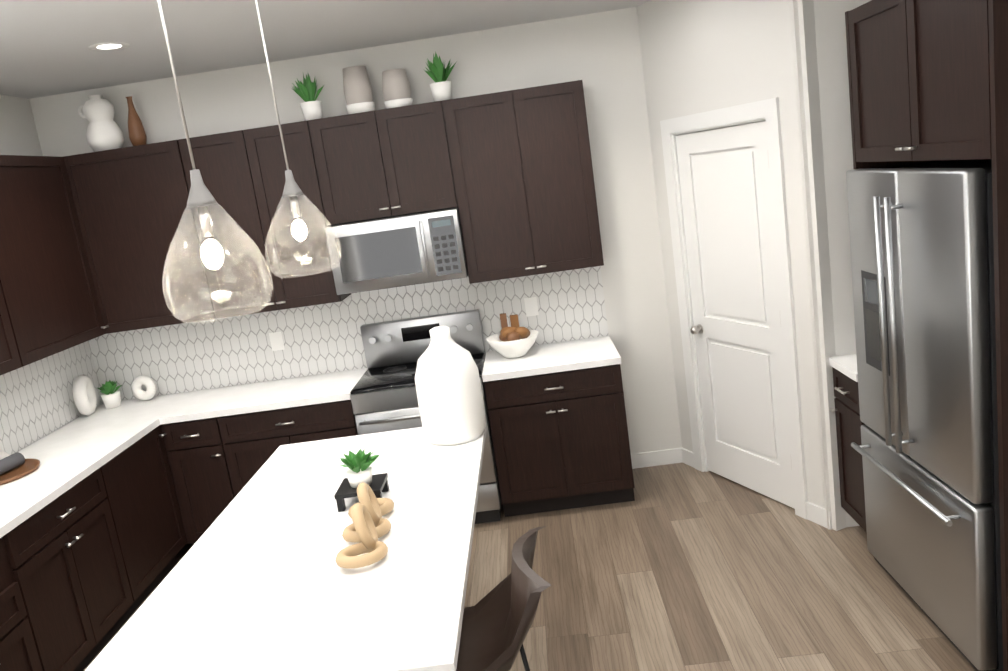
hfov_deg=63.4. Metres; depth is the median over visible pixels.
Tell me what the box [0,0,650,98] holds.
ceiling
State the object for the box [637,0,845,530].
wall
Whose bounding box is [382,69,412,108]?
pot
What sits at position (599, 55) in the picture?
wall
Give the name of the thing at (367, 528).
knot sculpture
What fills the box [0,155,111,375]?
upper cabinet
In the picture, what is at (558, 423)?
base cabinet
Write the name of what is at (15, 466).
tray
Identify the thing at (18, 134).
wall
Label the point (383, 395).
range
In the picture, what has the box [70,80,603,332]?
upper cabinet
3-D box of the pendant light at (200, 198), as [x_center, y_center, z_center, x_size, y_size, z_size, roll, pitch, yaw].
[-0.852,-0.605,2.151,0.287,1.127,0.287,-8,11,3]
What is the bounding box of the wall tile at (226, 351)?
[89,266,607,400]
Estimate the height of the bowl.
0.270 m
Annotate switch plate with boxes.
[269,332,283,350]
[524,297,538,316]
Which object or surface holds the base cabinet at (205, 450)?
on the floor
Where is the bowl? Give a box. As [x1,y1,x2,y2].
[486,313,538,357]
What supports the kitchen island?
on the floor
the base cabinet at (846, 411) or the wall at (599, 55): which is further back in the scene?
the wall at (599, 55)
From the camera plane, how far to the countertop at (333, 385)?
4.99 m
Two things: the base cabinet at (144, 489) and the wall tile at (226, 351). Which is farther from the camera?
the wall tile at (226, 351)
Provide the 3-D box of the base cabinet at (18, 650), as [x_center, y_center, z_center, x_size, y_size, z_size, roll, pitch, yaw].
[-2.309,1.454,3.171,0.640,0.680,0.784,-8,11,3]
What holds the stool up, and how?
on the floor
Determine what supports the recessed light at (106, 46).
in the ceiling
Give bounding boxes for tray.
[0,451,39,484]
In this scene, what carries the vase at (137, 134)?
on the upper cabinet at (516, 167)
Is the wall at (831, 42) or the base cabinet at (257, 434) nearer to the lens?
the wall at (831, 42)
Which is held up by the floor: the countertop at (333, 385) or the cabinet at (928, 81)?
the cabinet at (928, 81)
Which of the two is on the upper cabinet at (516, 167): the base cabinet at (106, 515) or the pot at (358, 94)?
the pot at (358, 94)
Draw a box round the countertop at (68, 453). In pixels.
[0,390,199,539]
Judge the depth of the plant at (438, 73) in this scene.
4.80 m
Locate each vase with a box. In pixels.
[78,95,123,151]
[126,96,146,145]
[415,326,485,445]
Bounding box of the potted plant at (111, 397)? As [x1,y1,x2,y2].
[97,380,121,408]
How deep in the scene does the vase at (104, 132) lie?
4.86 m
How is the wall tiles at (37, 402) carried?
attached to the wall at (18, 134)
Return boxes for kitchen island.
[85,423,486,670]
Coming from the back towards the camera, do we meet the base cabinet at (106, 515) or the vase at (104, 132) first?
the vase at (104, 132)
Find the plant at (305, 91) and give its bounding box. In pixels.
[292,74,323,120]
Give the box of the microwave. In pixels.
[325,207,467,294]
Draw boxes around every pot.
[342,65,374,113]
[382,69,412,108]
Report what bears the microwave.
attached to the upper cabinet at (516, 167)
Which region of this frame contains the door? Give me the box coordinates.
[660,97,807,518]
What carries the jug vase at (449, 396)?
on the kitchen island
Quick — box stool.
[456,526,550,670]
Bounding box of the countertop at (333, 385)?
[160,368,367,423]
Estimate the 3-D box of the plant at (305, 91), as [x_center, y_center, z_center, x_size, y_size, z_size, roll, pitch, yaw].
[-1.170,-1.425,4.872,0.172,0.289,0.176,-14,13,-26]
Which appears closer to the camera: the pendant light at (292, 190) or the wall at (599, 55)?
the pendant light at (292, 190)
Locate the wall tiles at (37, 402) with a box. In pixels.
[0,341,103,455]
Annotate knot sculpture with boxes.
[335,482,393,568]
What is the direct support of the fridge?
on the floor
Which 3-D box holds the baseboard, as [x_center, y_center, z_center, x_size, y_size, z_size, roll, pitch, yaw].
[1.028,0.820,5.441,0.457,0.100,0.030,-8,11,3]
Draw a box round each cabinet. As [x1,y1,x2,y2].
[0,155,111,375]
[0,456,133,670]
[0,576,43,670]
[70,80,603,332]
[100,420,195,611]
[168,412,243,541]
[228,396,357,485]
[482,335,634,516]
[829,354,866,532]
[845,0,1007,670]
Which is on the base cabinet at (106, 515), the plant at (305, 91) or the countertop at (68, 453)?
the countertop at (68, 453)
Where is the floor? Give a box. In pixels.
[83,462,975,670]
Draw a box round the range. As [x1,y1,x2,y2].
[350,309,501,523]
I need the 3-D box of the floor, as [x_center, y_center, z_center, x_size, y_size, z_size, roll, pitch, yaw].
[2.294,1.461,1.747,10.250,0.060,9.700,-8,11,3]
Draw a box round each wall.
[0,95,42,155]
[29,7,761,453]
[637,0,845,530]
[790,0,870,529]
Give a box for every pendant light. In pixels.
[157,0,272,322]
[255,0,340,277]
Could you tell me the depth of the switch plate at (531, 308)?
5.26 m
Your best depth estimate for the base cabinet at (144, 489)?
4.57 m
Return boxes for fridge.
[846,159,1002,670]
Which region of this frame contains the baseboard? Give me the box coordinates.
[631,448,693,468]
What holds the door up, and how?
attached to the wall at (699, 56)
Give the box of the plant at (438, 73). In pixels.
[423,52,455,101]
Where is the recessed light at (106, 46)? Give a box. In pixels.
[88,42,129,50]
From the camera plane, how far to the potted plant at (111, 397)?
5.23 m
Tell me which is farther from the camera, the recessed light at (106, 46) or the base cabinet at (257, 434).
the base cabinet at (257, 434)
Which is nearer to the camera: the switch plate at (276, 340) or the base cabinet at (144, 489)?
the base cabinet at (144, 489)

